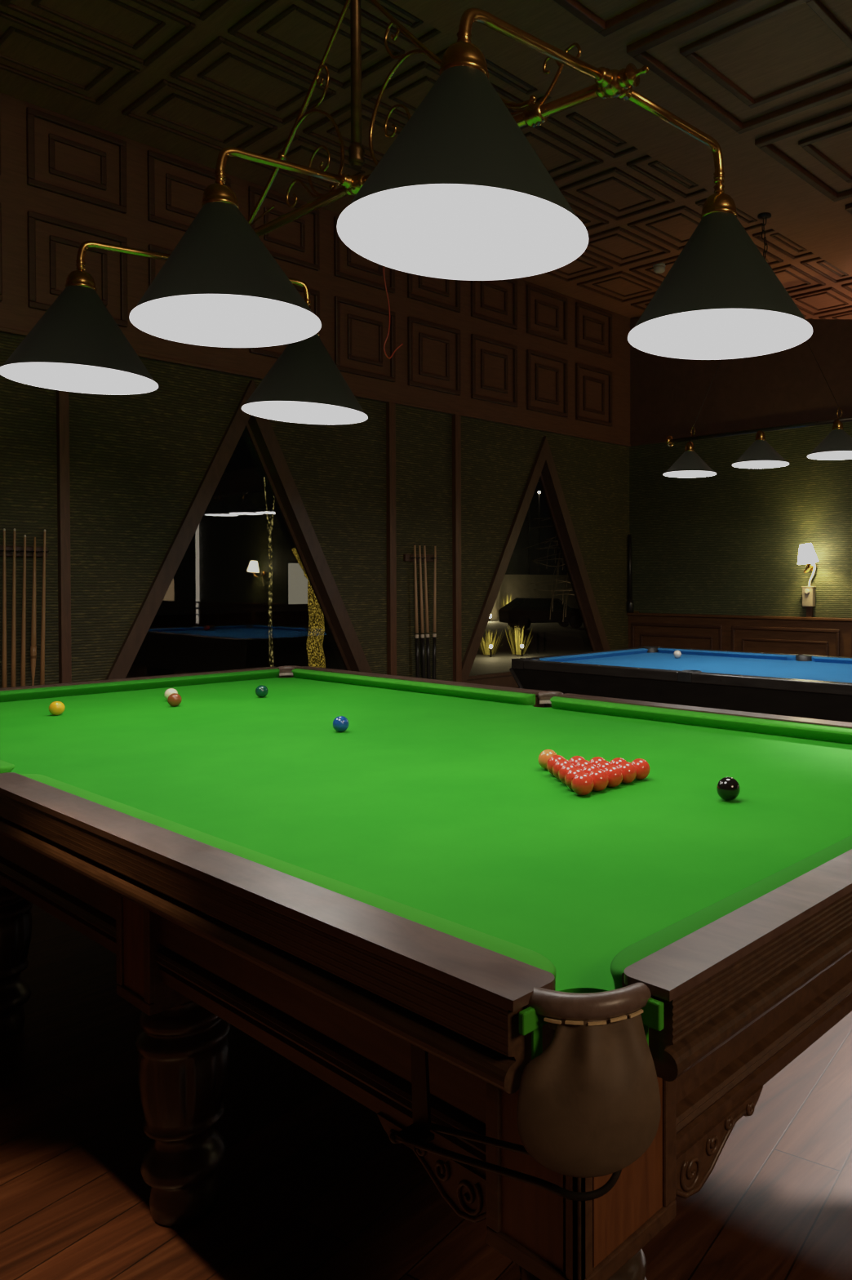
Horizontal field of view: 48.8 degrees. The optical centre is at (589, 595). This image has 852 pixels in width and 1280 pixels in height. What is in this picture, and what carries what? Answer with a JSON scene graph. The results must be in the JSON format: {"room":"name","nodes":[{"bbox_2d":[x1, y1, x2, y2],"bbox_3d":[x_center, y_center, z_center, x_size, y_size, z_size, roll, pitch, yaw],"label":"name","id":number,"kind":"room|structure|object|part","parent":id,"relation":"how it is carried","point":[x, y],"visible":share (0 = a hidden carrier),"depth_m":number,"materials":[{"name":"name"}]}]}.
{"room":"games hall","nodes":[
{"label":"games hall","id":0,"kind":"room"},
{"bbox_2d":[0,332,629,688],"bbox_3d":[-3.206,-0.110,5.411,0.120,2.780,11.100,1,1,40],"label":"wall","id":1,"kind":"structure","parent":0,"point":[138,463],"depth_m":6.68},
{"bbox_2d":[0,545,49,557],"bbox_3d":[-3.248,0.443,5.176,0.132,1.442,0.375,1,1,40],"label":"cue rack","id":2,"kind":"object","parent":1,"relation":"attached to","point":[20,551],"visible":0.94,"depth_m":5.23,"materials":[{"name":"wood"}]},
{"bbox_2d":[1,528,6,688],"bbox_3d":[-3.276,0.362,5.125,0.030,1.470,0.029,1,1,40],"label":"snooker cue","id":3,"kind":"object","parent":2,"relation":"on","point":[4,590],"visible":0.54,"depth_m":5.12,"materials":[{"name":"brown wood"}]},
{"bbox_2d":[10,528,15,687],"bbox_3d":[-3.247,0.361,5.159,0.030,1.472,0.029,1,0,40],"label":"snooker cue","id":4,"kind":"object","parent":2,"relation":"on","point":[13,624],"visible":0.48,"depth_m":5.15,"materials":[{"name":"brown wood"}]},
{"bbox_2d":[20,534,26,686],"bbox_3d":[-3.216,0.377,5.197,0.030,1.439,0.029,1,0,40],"label":"snooker cue","id":5,"kind":"object","parent":2,"relation":"on","point":[24,596],"visible":0.55,"depth_m":5.19,"materials":[{"name":"brown wood"}]},
{"bbox_2d":[30,537,36,685],"bbox_3d":[-3.182,0.382,5.237,0.032,1.428,0.031,1,0,40],"label":"snooker cue","id":6,"kind":"object","parent":2,"relation":"on","point":[33,648],"visible":0.76,"depth_m":5.23,"materials":[{"name":"brown wood"}]},
{"bbox_2d":[40,529,45,684],"bbox_3d":[-3.149,0.358,5.275,0.030,1.474,0.029,1,0,40],"label":"snooker cue","id":7,"kind":"object","parent":2,"relation":"on","point":[43,596],"visible":0.59,"depth_m":5.27,"materials":[{"name":"brown wood"}]},
{"bbox_2d":[56,390,71,683],"bbox_3d":[-3.103,-0.104,5.409,0.050,2.768,0.054,1,1,40],"label":"trim","id":8,"kind":"structure","parent":1,"relation":"attached to","point":[62,397],"depth_m":5.39,"materials":[{"name":"brown wood"}]},
{"bbox_2d":[105,379,372,679],"bbox_3d":[-2.392,-0.309,6.351,0.165,2.350,2.247,1,1,40],"label":"triangular door frame","id":9,"kind":"structure","parent":1,"relation":"in","point":[260,430],"depth_m":6.42,"materials":[{"name":"brown wood"}]},
{"bbox_2d":[0,92,631,446],"bbox_3d":[-3.194,-2.158,5.369,0.160,1.342,11.100,1,1,40],"label":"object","id":10,"kind":"structure","parent":1,"relation":"attached to","point":[515,352],"depth_m":6.75,"materials":[{"name":"wood"}]},
{"bbox_2d":[386,401,396,675],"bbox_3d":[-1.561,-0.132,7.231,0.050,2.768,0.060,1,1,40],"label":"trim","id":11,"kind":"structure","parent":1,"relation":"attached to","point":[390,406],"depth_m":7.21,"materials":[{"name":"brown wood"}]},
{"bbox_2d":[403,554,438,562],"bbox_3d":[-1.334,0.399,7.437,0.132,1.460,0.330,1,1,40],"label":"cue rack","id":12,"kind":"object","parent":1,"relation":"attached to","point":[406,557],"visible":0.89,"depth_m":7.42,"materials":[{"name":"wood"}]},
{"bbox_2d":[413,544,419,677],"bbox_3d":[-1.384,0.326,7.360,0.034,1.470,0.033,1,2,40],"label":"snooker cue","id":13,"kind":"object","parent":12,"relation":"on","point":[417,653],"visible":0.58,"depth_m":7.35,"materials":[{"name":"brown wood"}]},
{"bbox_2d":[418,544,426,678],"bbox_3d":[-1.344,0.326,7.407,0.034,1.470,0.073,1,1,40],"label":"snooker cue","id":14,"kind":"object","parent":12,"relation":"on","point":[423,651],"visible":0.66,"depth_m":7.39,"materials":[{"name":"brown wood"}]},
{"bbox_2d":[423,544,431,679],"bbox_3d":[-1.311,0.325,7.447,0.034,1.470,0.077,1,1,40],"label":"snooker cue","id":15,"kind":"object","parent":12,"relation":"on","point":[428,648],"visible":0.59,"depth_m":7.43,"materials":[{"name":"brown wood"}]},
{"bbox_2d":[432,544,436,679],"bbox_3d":[-1.266,0.324,7.500,0.034,1.470,0.033,1,0,40],"label":"snooker cue","id":16,"kind":"object","parent":12,"relation":"on","point":[434,635],"visible":0.62,"depth_m":7.49,"materials":[{"name":"brown wood"}]},
{"bbox_2d":[452,413,462,682],"bbox_3d":[-1.120,-0.140,7.752,0.050,2.768,0.060,1,1,40],"label":"trim","id":17,"kind":"structure","parent":1,"relation":"attached to","point":[456,419],"depth_m":7.73,"materials":[{"name":"brown wood"}]},
{"bbox_2d":[462,435,610,687],"bbox_3d":[-0.488,-0.329,8.600,0.165,2.320,2.234,1,1,40],"label":"triangular door frame","id":18,"kind":"structure","parent":1,"relation":"in","point":[544,469],"depth_m":8.65,"materials":[{"name":"brown wood"}]},
{"bbox_2d":[0,903,851,1279],"bbox_3d":[1.566,1.381,1.393,12.620,0.100,11.300,1,1,40],"label":"floor","id":19,"kind":"structure","parent":0,"point":[313,1185],"depth_m":2.08,"materials":[{"name":"brown wood"}]},
{"bbox_2d":[0,665,851,1279],"bbox_3d":[-0.790,0.857,2.922,3.831,0.911,2.092,1,1,40],"label":"table","id":20,"kind":"object","parent":19,"relation":"on","point":[567,1006],"visible":1,"depth_m":1.60,"materials":[{"name":"fabric"}]},
{"bbox_2d":[0,760,14,773],"bbox_3d":[-2.086,0.434,2.802,1.721,0.042,0.063,1,1,40],"label":"cushion","id":21,"kind":"object","parent":20,"relation":"on","point":[5,766],"depth_m":2.26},
{"bbox_3d":[-1.773,1.074,2.739,0.188,0.485,0.188,1,1,40],"label":"leg","id":22,"kind":"part","parent":20,"relation":"part of","materials":[{"name":"brown wood"}]},
{"bbox_2d":[48,701,65,715],"bbox_3d":[-1.978,0.420,3.399,0.052,0.052,0.052,1,1,40],"label":"ball","id":23,"kind":"object","parent":20,"relation":"on","point":[55,708],"visible":1,"depth_m":3.38,"materials":[{"name":"plastic"}]},
{"bbox_3d":[-0.941,0.693,1.898,0.111,0.264,0.003,1,1,40],"label":"inset panel","id":24,"kind":"part","parent":20,"relation":"part of","materials":[{"name":"brown wood"}]},
{"bbox_3d":[-2.223,0.443,4.128,0.078,0.108,1.796,1,1,40],"label":"rail","id":25,"kind":"part","parent":20,"relation":"part of","materials":[{"name":"brown wood"}]},
{"bbox_2d":[0,668,279,702],"bbox_3d":[-2.176,0.416,4.088,0.063,0.042,1.770,1,1,40],"label":"cushion","id":26,"kind":"object","parent":20,"relation":"on","point":[91,688],"depth_m":4.17,"materials":[{"name":"fabric"}]},
{"bbox_2d":[164,688,177,699],"bbox_3d":[-1.739,0.414,3.807,0.052,0.052,0.052,1,1,40],"label":"ball","id":27,"kind":"object","parent":20,"relation":"on","point":[169,691],"visible":0.6,"depth_m":3.79,"materials":[{"name":"plastic"}]},
{"bbox_2d":[167,693,182,706],"bbox_3d":[-1.647,0.417,3.635,0.052,0.052,0.052,1,1,40],"label":"ball","id":28,"kind":"object","parent":20,"relation":"on","point":[174,700],"visible":1,"depth_m":3.62,"materials":[{"name":"plastic"}]},
{"bbox_3d":[-0.876,1.083,1.980,0.188,0.485,0.188,1,1,40],"label":"leg","id":29,"kind":"part","parent":20,"relation":"part of","materials":[{"name":"brown wood"}]},
{"bbox_2d":[255,684,268,697],"bbox_3d":[-1.401,0.412,3.917,0.052,0.052,0.052,1,1,40],"label":"ball","id":30,"kind":"object","parent":20,"relation":"on","point":[261,691],"visible":1,"depth_m":3.90,"materials":[{"name":"plastic"}]},
{"bbox_3d":[-0.721,0.478,1.563,1.740,0.108,0.082,1,1,40],"label":"rail","id":31,"kind":"part","parent":20,"relation":"part of","materials":[{"name":"brown wood"}]},
{"bbox_2d":[19,773,555,978],"bbox_3d":[-0.690,0.449,1.620,1.721,0.042,0.063,1,1,40],"label":"cushion","id":32,"kind":"object","parent":20,"relation":"on","point":[522,959],"depth_m":1.35,"materials":[{"name":"fabric"}]},
{"bbox_2d":[332,715,349,732],"bbox_3d":[-0.816,0.424,3.009,0.052,0.052,0.052,1,1,40],"label":"ball","id":33,"kind":"object","parent":20,"relation":"on","point":[340,723],"visible":1,"depth_m":2.99,"materials":[{"name":"plastic"}]},
{"bbox_2d":[291,668,535,705],"bbox_3d":[-0.892,0.413,4.211,1.721,0.042,0.063,1,1,40],"label":"cushion","id":34,"kind":"object","parent":20,"relation":"on","point":[433,688],"depth_m":4.07,"materials":[{"name":"fabric"}]},
{"bbox_3d":[-0.861,0.439,4.269,1.740,0.108,0.082,1,1,40],"label":"rail","id":35,"kind":"part","parent":20,"relation":"part of","materials":[{"name":"fabric"}]},
{"bbox_3d":[-0.112,0.653,1.099,0.343,0.115,0.073,0,1,29],"label":"ball return rod","id":36,"kind":"part","parent":20,"relation":"part of","materials":[{"name":"metal"}]},
{"bbox_3d":[-0.073,0.702,1.163,0.111,0.264,0.003,1,1,40],"label":"inset panel","id":37,"kind":"part","parent":20,"relation":"part of","materials":[{"name":"brown wood"}]},
{"bbox_2d":[538,749,557,769],"bbox_3d":[-0.107,0.432,2.403,0.052,0.052,0.052,1,1,40],"label":"ball","id":38,"kind":"object","parent":20,"relation":"on","point":[546,754],"visible":0.65,"depth_m":2.39,"materials":[{"name":"plastic"}]},
{"bbox_2d":[546,755,564,775],"bbox_3d":[-0.081,0.433,2.325,0.052,0.052,0.052,-1,1,-28],"label":"ball","id":39,"kind":"object","parent":20,"relation":"on","point":[553,759],"visible":0.58,"depth_m":2.31,"materials":[{"name":"plastic"}]},
{"bbox_2d":[552,759,571,779],"bbox_3d":[-0.064,0.434,2.272,0.052,0.052,0.052,0,1,-21],"label":"ball","id":40,"kind":"object","parent":20,"relation":"on","point":[558,764],"visible":0.5,"depth_m":2.26,"materials":[{"name":"plastic"}]},
{"bbox_2d":[558,763,577,784],"bbox_3d":[-0.048,0.435,2.219,0.052,0.052,0.052,0,1,-23],"label":"ball","id":41,"kind":"object","parent":20,"relation":"on","point":[565,768],"visible":0.47,"depth_m":2.20,"materials":[{"name":"plastic"}]},
{"bbox_2d":[564,767,584,789],"bbox_3d":[-0.031,0.435,2.165,0.052,0.052,0.052,0,1,-22],"label":"ball","id":42,"kind":"object","parent":20,"relation":"on","point":[571,772],"visible":0.46,"depth_m":2.15,"materials":[{"name":"plastic"}]},
{"bbox_2d":[568,755,585,764],"bbox_3d":[-0.029,0.433,2.313,0.052,0.052,0.052,0,1,-23],"label":"ball","id":43,"kind":"object","parent":20,"relation":"on","point":[573,760],"visible":0.36,"depth_m":2.30,"materials":[{"name":"plastic"}]},
{"bbox_2d":[571,772,594,795],"bbox_3d":[-0.015,0.436,2.112,0.052,0.052,0.052,0,1,-23],"label":"ball","id":44,"kind":"object","parent":20,"relation":"on","point":[582,784],"visible":1,"depth_m":2.09,"materials":[{"name":"plastic"}]},
{"bbox_3d":[-0.008,1.093,1.245,0.188,0.485,0.188,1,1,40],"label":"leg","id":45,"kind":"part","parent":20,"relation":"part of","materials":[{"name":"brown wood"}]},
{"bbox_2d":[575,760,591,768],"bbox_3d":[-0.013,0.434,2.260,0.052,0.052,0.052,-1,1,-28],"label":"ball","id":46,"kind":"object","parent":20,"relation":"on","point":[580,764],"visible":0.38,"depth_m":2.25,"materials":[{"name":"plastic"}]},
{"bbox_2d":[582,764,599,773],"bbox_3d":[0.004,0.435,2.207,0.052,0.052,0.052,-1,1,-30],"label":"ball","id":47,"kind":"object","parent":20,"relation":"on","point":[588,768],"visible":0.24,"depth_m":2.19,"materials":[{"name":"plastic"}]},
{"bbox_2d":[589,756,605,765],"bbox_3d":[0.023,0.433,2.302,0.052,0.052,0.052,0,1,-20],"label":"ball","id":48,"kind":"object","parent":20,"relation":"on","point":[596,760],"visible":0.33,"depth_m":2.29,"materials":[{"name":"plastic"}]},
{"bbox_2d":[588,768,608,791],"bbox_3d":[0.021,0.435,2.153,0.052,0.052,0.052,-1,1,-27],"label":"ball","id":49,"kind":"object","parent":20,"relation":"on","point":[601,779],"visible":0.7,"depth_m":2.13,"materials":[{"name":"plastic"}]},
{"bbox_2d":[596,760,613,769],"bbox_3d":[0.039,0.434,2.248,0.052,0.052,0.052,0,1,-22],"label":"ball","id":50,"kind":"object","parent":20,"relation":"on","point":[602,765],"visible":0.3,"depth_m":2.23,"materials":[{"name":"plastic"}]},
{"bbox_2d":[603,764,623,787],"bbox_3d":[0.056,0.435,2.195,0.052,0.052,0.052,-1,1,-29],"label":"ball","id":51,"kind":"object","parent":20,"relation":"on","point":[615,773],"visible":0.83,"depth_m":2.18,"materials":[{"name":"plastic"}]},
{"bbox_2d":[610,757,626,766],"bbox_3d":[0.074,0.433,2.290,0.052,0.052,0.052,0,1,-24],"label":"ball","id":52,"kind":"object","parent":20,"relation":"on","point":[615,762],"visible":0.28,"depth_m":2.28,"materials":[{"name":"plastic"}]},
{"bbox_2d":[617,761,636,783],"bbox_3d":[0.091,0.434,2.236,0.052,0.052,0.052,0,1,-20],"label":"ball","id":53,"kind":"object","parent":20,"relation":"on","point":[628,770],"visible":0.77,"depth_m":2.22,"materials":[{"name":"plastic"}]},
{"bbox_3d":[0.052,0.702,1.187,0.003,0.264,0.147,1,1,40],"label":"inset panel","id":54,"kind":"part","parent":20,"relation":"part of","materials":[{"name":"brown wood"}]},
{"bbox_2d":[631,758,650,779],"bbox_3d":[0.126,0.433,2.278,0.052,0.052,0.052,0,1,-24],"label":"ball","id":55,"kind":"object","parent":20,"relation":"on","point":[642,766],"visible":0.7,"depth_m":2.26,"materials":[{"name":"plastic"}]},
{"bbox_2d":[550,696,851,744],"bbox_3d":[0.504,0.428,3.030,1.721,0.042,0.063,1,1,40],"label":"cushion","id":56,"kind":"object","parent":20,"relation":"on","point":[757,725],"depth_m":3.09,"materials":[{"name":"fabric"}]},
{"bbox_3d":[0.556,0.454,3.070,1.740,0.108,0.082,1,1,40],"label":"rail","id":57,"kind":"part","parent":20,"relation":"part of","materials":[{"name":"fabric"}]},
{"bbox_2d":[716,777,740,800],"bbox_3d":[0.314,0.436,2.060,0.052,0.052,0.052,1,1,40],"label":"ball","id":58,"kind":"object","parent":20,"relation":"on","point":[728,788],"visible":1,"depth_m":2.04,"materials":[{"name":"plastic"}]},
{"bbox_2d":[610,835,851,989],"bbox_3d":[0.594,0.446,1.743,0.063,0.042,1.770,1,1,40],"label":"cushion","id":59,"kind":"object","parent":20,"relation":"on","point":[651,950],"depth_m":1.23,"materials":[{"name":"fabric"}]},
{"bbox_3d":[0.642,0.474,1.704,0.078,0.108,1.796,1,1,40],"label":"rail","id":60,"kind":"part","parent":20,"relation":"part of","materials":[{"name":"brown wood"}]},
{"bbox_2d":[509,646,851,722],"bbox_3d":[1.042,0.846,5.799,2.770,0.845,1.597,1,1,39],"label":"pool table","id":61,"kind":"object","parent":19,"relation":"on","point":[814,686],"visible":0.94,"depth_m":5.47,"materials":[{"name":"blue fabric"}]},
{"bbox_3d":[-0.425,0.647,6.022,0.219,0.337,0.028,0,1,20],"label":"corner trim","id":62,"kind":"part","parent":61,"relation":"part of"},
{"bbox_3d":[0.002,0.446,6.643,0.085,0.055,1.320,1,1,39],"label":"rail","id":63,"kind":"part","parent":61,"relation":"part of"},
{"bbox_2d":[533,648,648,662],"bbox_3d":[0.053,0.437,6.601,0.058,0.034,1.290,1,1,39],"label":"cushion","id":64,"kind":"object","parent":61,"relation":"on","point":[592,655],"depth_m":6.57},
{"bbox_3d":[0.064,0.460,5.620,1.205,0.055,0.085,1,1,39],"label":"rail","id":65,"kind":"part","parent":61,"relation":"part of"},
{"bbox_2d":[544,660,681,671],"bbox_3d":[0.106,0.450,5.671,1.175,0.034,0.058,1,1,39],"label":"cushion","id":66,"kind":"object","parent":61,"relation":"on","point":[544,660],"depth_m":5.60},
{"bbox_2d":[673,650,681,657],"bbox_3d":[0.634,0.424,6.557,0.057,0.057,0.057,1,1,40],"label":"cue ball","id":67,"kind":"object","parent":61,"relation":"on","point":[677,654],"visible":1,"depth_m":6.54,"materials":[{"name":"plastic"}]},
{"bbox_2d":[657,648,795,660],"bbox_3d":[0.975,0.433,6.735,1.175,0.034,0.058,1,1,39],"label":"cushion","id":68,"kind":"object","parent":61,"relation":"on","point":[663,651],"depth_m":6.67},
{"bbox_3d":[1.017,0.442,6.786,1.205,0.055,0.085,1,1,39],"label":"rail","id":69,"kind":"part","parent":61,"relation":"part of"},
{"bbox_3d":[1.067,0.470,4.801,1.205,0.055,0.085,1,1,39],"label":"rail","id":70,"kind":"part","parent":61,"relation":"part of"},
{"bbox_2d":[714,672,851,683],"bbox_3d":[1.109,0.460,4.852,1.175,0.034,0.058,1,1,39],"label":"cushion","id":71,"kind":"object","parent":61,"relation":"on","point":[714,673],"depth_m":4.88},
{"bbox_3d":[2.019,0.453,5.966,1.205,0.055,0.085,1,1,39],"label":"rail","id":72,"kind":"part","parent":61,"relation":"part of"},
{"bbox_2d":[812,656,851,663],"bbox_3d":[1.978,0.444,5.915,1.175,0.034,0.058,1,1,39],"label":"cushion","id":73,"kind":"object","parent":61,"relation":"on","point":[829,660],"depth_m":6.17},
{"bbox_2d":[0,0,851,319],"bbox_3d":[2.337,-2.765,2.236,12.640,0.115,13.720,1,1,40],"label":"ceiling","id":74,"kind":"structure","parent":0,"point":[793,46],"depth_m":5.11,"materials":[{"name":"brown wood"}]},
{"bbox_2d":[0,0,813,424],"bbox_3d":[-0.761,-1.712,2.862,2.671,2.000,1.399,1,1,40],"label":"light","id":75,"kind":"object","parent":74,"relation":"hanging from","point":[461,192],"visible":1,"depth_m":2.40,"materials":[{"name":"gold metal"}]},
{"bbox_3d":[-1.828,-0.938,3.290,0.498,0.332,0.498,1,1,40],"label":"lamp shade","id":76,"kind":"part","parent":75,"relation":"part of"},
{"bbox_3d":[-1.692,-1.223,3.396,0.378,0.145,0.030,-1,1,-39],"label":"lamp arm","id":77,"kind":"part","parent":75,"relation":"part of","materials":[{"name":"gold metal"}]},
{"bbox_3d":[-1.017,-0.923,2.579,0.498,0.348,0.498,1,1,40],"label":"lamp shade","id":78,"kind":"part","parent":75,"relation":"part of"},
{"bbox_3d":[-0.896,-1.217,2.701,0.409,0.150,0.031,-1,1,-42],"label":"lamp arm","id":79,"kind":"part","parent":75,"relation":"part of","materials":[{"name":"gold metal"}]},
{"bbox_3d":[-1.021,-1.589,3.105,0.754,0.624,0.030,1,1,40],"label":"stay rod","id":80,"kind":"part","parent":75,"relation":"part of","materials":[{"name":"gold metal"}]},
{"bbox_3d":[-1.335,-1.217,3.691,0.432,0.177,0.031,-1,1,-37],"label":"lamp arm","id":81,"kind":"part","parent":75,"relation":"part of","materials":[{"name":"gold metal"}]},
{"bbox_3d":[-1.182,-0.918,3.816,0.498,0.338,0.498,1,1,40],"label":"lamp shade","id":82,"kind":"part","parent":75,"relation":"part of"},
{"bbox_3d":[-0.434,-1.582,2.609,0.754,0.624,0.030,1,1,40],"label":"stay rod","id":83,"kind":"part","parent":75,"relation":"part of","materials":[{"name":"gold metal"}]},
{"bbox_3d":[-0.252,-0.887,1.856,0.498,0.330,0.498,1,1,40],"label":"lamp shade","id":84,"kind":"part","parent":75,"relation":"part of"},
{"bbox_3d":[-0.110,-1.168,2.007,0.031,0.137,0.452,1,1,43],"label":"lamp arm","id":85,"kind":"part","parent":75,"relation":"part of","materials":[{"name":"gold metal"}]},
{"bbox_3d":[0.222,-1.163,2.372,0.031,0.160,0.418,1,1,44],"label":"lamp arm","id":86,"kind":"part","parent":75,"relation":"part of","materials":[{"name":"gold metal"}]},
{"bbox_3d":[0.358,-0.875,2.515,0.498,0.330,0.498,1,1,40],"label":"lamp shade","id":87,"kind":"part","parent":75,"relation":"part of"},
{"bbox_2d":[0,0,851,319],"bbox_3d":[2.177,-2.735,2.333,11.402,0.125,13.107,1,1,40],"label":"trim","id":88,"kind":"structure","parent":74,"relation":"attached to","point":[637,50],"depth_m":5.07,"materials":[{"name":"brown wood"}]},
{"bbox_2d":[653,262,666,273],"bbox_3d":[0.613,-2.839,7.954,0.110,0.066,0.110,1,1,40],"label":"smoke detector","id":89,"kind":"object","parent":74,"relation":"attached to","point":[659,268],"visible":1,"depth_m":7.92,"materials":[{"name":"white plastic"}]},
{"bbox_2d":[663,212,851,477],"bbox_3d":[1.315,-1.779,5.995,1.420,1.962,1.106,1,1,40],"label":"light","id":90,"kind":"object","parent":74,"relation":"hanging from","point":[837,445],"visible":1,"depth_m":5.67,"materials":[{"name":"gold metal"}]},
{"bbox_3d":[0.668,-0.877,6.063,0.349,0.155,0.349,1,1,40],"label":"lamp shade","id":91,"kind":"part","parent":90,"relation":"part of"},
{"bbox_3d":[0.984,-1.788,6.358,0.003,1.355,0.883,1,1,43],"label":"cord","id":92,"kind":"part","parent":90,"relation":"part of","materials":[{"name":"metal"}]},
{"bbox_3d":[1.073,-0.892,5.720,0.349,0.155,0.349,1,1,40],"label":"lamp shade","id":93,"kind":"part","parent":90,"relation":"part of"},
{"bbox_3d":[1.280,-2.607,6.671,0.100,0.326,0.100,1,1,40],"label":"chain","id":94,"kind":"part","parent":90,"relation":"part of","materials":[{"name":"metal"}]},
{"bbox_3d":[1.381,-1.784,6.022,0.003,1.355,1.323,0,1,-8],"label":"cord","id":95,"kind":"part","parent":90,"relation":"part of","materials":[{"name":"metal"}]},
{"bbox_3d":[1.466,-0.898,5.387,0.349,0.155,0.349,1,1,40],"label":"lamp shade","id":96,"kind":"part","parent":90,"relation":"part of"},
{"bbox_2d":[629,421,851,617],"bbox_3d":[5.151,-0.126,5.687,12.520,2.780,0.120,1,1,40],"label":"wall","id":97,"kind":"structure","parent":0,"point":[729,541],"depth_m":8.73,"materials":[{"name":"fabric"}]},
{"bbox_2d":[626,612,851,657],"bbox_3d":[5.147,0.750,5.601,12.400,1.032,0.055,1,1,40],"label":"wainscoting","id":98,"kind":"structure","parent":97,"relation":"attached to","point":[817,636],"depth_m":8.69,"materials":[{"name":"brown wood"}]},
{"bbox_2d":[626,534,639,613],"bbox_3d":[0.462,-0.222,9.537,0.144,0.813,0.068,1,1,40],"label":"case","id":99,"kind":"object","parent":98,"relation":"on","point":[630,602],"visible":1,"depth_m":9.54,"materials":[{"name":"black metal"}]},
{"bbox_2d":[630,318,851,446],"bbox_3d":[5.143,-2.175,5.652,12.520,1.340,0.135,1,1,40],"label":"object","id":100,"kind":"structure","parent":97,"relation":"attached to","point":[788,386],"depth_m":8.70,"materials":[{"name":"wood"}]},
{"bbox_2d":[797,543,818,586],"bbox_3d":[1.968,-0.261,8.135,0.182,0.393,0.262,1,1,40],"label":"wall sconce","id":101,"kind":"object","parent":97,"relation":"attached to","point":[806,555],"visible":1,"depth_m":8.07,"materials":[{"name":"fabric"}]},
{"bbox_3d":[1.953,-0.261,8.185,0.051,0.131,0.164,0,1,27],"label":"curved arm","id":102,"kind":"part","parent":101,"relation":"part of","materials":[{"name":"gold metal"}]},
{"bbox_3d":[1.942,-0.364,8.104,0.182,0.184,0.184,1,1,40],"label":"lamp shade","id":103,"kind":"part","parent":101,"relation":"part of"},
{"bbox_3d":[2.009,-0.186,8.236,0.026,0.240,0.082,-1,1,-42],"label":"cord","id":104,"kind":"part","parent":101,"relation":"part of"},
{"bbox_3d":[2.009,-0.263,8.250,0.090,0.090,0.035,1,1,40],"label":"plate","id":105,"kind":"part","parent":101,"relation":"part of","materials":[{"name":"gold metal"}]},
{"bbox_2d":[801,586,816,617],"bbox_3d":[1.981,0.061,8.252,0.116,0.282,0.072,1,1,40],"label":"switch box","id":106,"kind":"object","parent":97,"relation":"attached to","point":[808,592],"visible":1,"depth_m":8.23,"materials":[{"name":"beige plastic"}]},
{"label":"outside","id":107,"kind":"structure","parent":0,"visible":0},
{"bbox_2d":[125,610,591,678],"bbox_3d":[-5.650,1.611,46.358,56.470,0.100,80.000,1,1,40],"label":"ground","id":108,"kind":"structure","parent":107,"point":[172,644],"depth_m":32.80,"materials":[{"name":"black"}]},
{"bbox_2d":[263,477,274,666],"bbox_3d":[-4.767,0.137,13.694,0.083,3.778,0.178,0,1,17],"label":"lit tree","id":109,"kind":"object","parent":108,"relation":"on","point":[269,523],"visible":0.8,"depth_m":13.67,"materials":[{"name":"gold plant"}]},
{"bbox_2d":[291,547,325,667],"bbox_3d":[-5.616,0.504,18.900,0.377,2.930,1.161,1,1,40],"label":"lit tree","id":110,"kind":"object","parent":108,"relation":"on","point":[315,651],"visible":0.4,"depth_m":18.74,"materials":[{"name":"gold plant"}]},
{"bbox_2d":[488,644,493,657],"bbox_3d":[-2.901,1.652,27.062,0.120,0.361,0.120,1,1,40],"label":"garden light","id":111,"kind":"object","parent":108,"relation":"on","point":[491,648],"visible":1,"depth_m":27.03,"materials":[{"name":"metal"}]},
{"bbox_2d":[479,630,504,654],"bbox_3d":[-3.108,1.397,27.960,0.908,0.846,1.005,1,1,40],"label":"shrub","id":112,"kind":"object","parent":108,"relation":"on","point":[485,647],"visible":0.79,"depth_m":27.87,"materials":[{"name":"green plant"}]},
{"bbox_2d":[500,594,511,607],"bbox_3d":[-4.809,0.662,53.744,0.843,1.586,0.970,1,1,40],"label":"shrub","id":113,"kind":"object","parent":108,"relation":"on","point":[507,594],"visible":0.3,"depth_m":53.62,"materials":[{"name":"green plant"}]},
{"bbox_2d":[505,626,532,654],"bbox_3d":[-2.149,1.347,28.078,0.933,0.939,0.934,1,1,40],"label":"shrub","id":114,"kind":"object","parent":108,"relation":"on","point":[517,639],"visible":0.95,"depth_m":27.96,"materials":[{"name":"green plant"}]},
{"bbox_2d":[520,644,524,656],"bbox_3d":[-1.991,1.648,27.208,0.120,0.361,0.120,1,1,40],"label":"garden light","id":115,"kind":"object","parent":108,"relation":"on","point":[522,649],"visible":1,"depth_m":27.18,"materials":[{"name":"metal"}]},
{"bbox_2d":[489,574,578,619],"bbox_3d":[0.681,0.001,61.611,0.400,2.670,28.500,1,1,40],"label":"wall","id":116,"kind":"structure","parent":108,"relation":"on","point":[516,585],"depth_m":56.38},
{"bbox_2d":[537,491,540,574],"bbox_3d":[-3.349,-2.839,61.768,0.170,8.355,0.170,1,1,40],"label":"street lamp","id":117,"kind":"object","parent":108,"relation":"on","point":[539,492],"visible":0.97,"depth_m":61.71,"materials":[{"name":"metal"}]},
{"bbox_3d":[-3.349,-2.746,61.769,0.092,8.170,0.092,0,1,18],"label":"post","id":118,"kind":"part","parent":117,"relation":"part of","materials":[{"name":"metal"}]},
{"bbox_2d":[498,597,582,629],"bbox_3d":[-2.110,0.866,43.908,4.180,1.470,1.760,0,1,-22],"label":"parked car","id":119,"kind":"object","parent":108,"relation":"on","point":[520,612],"visible":0.83,"depth_m":43.01,"materials":[{"name":"paint"}]},
{"bbox_2d":[523,480,574,617],"bbox_3d":[-0.482,-1.125,26.474,0.910,5.941,3.452,1,1,40],"label":"bare tree","id":120,"kind":"object","parent":108,"relation":"on","point":[555,540],"visible":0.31,"depth_m":25.86,"materials":[{"name":"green plant"}]},
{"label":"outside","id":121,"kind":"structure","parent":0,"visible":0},
{"bbox_2d":[288,563,307,604],"bbox_3d":[-7.926,-0.317,25.357,0.100,1.120,0.850,1,1,40],"label":"window","id":122,"kind":"structure","parent":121,"point":[297,581],"depth_m":25.15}
]}

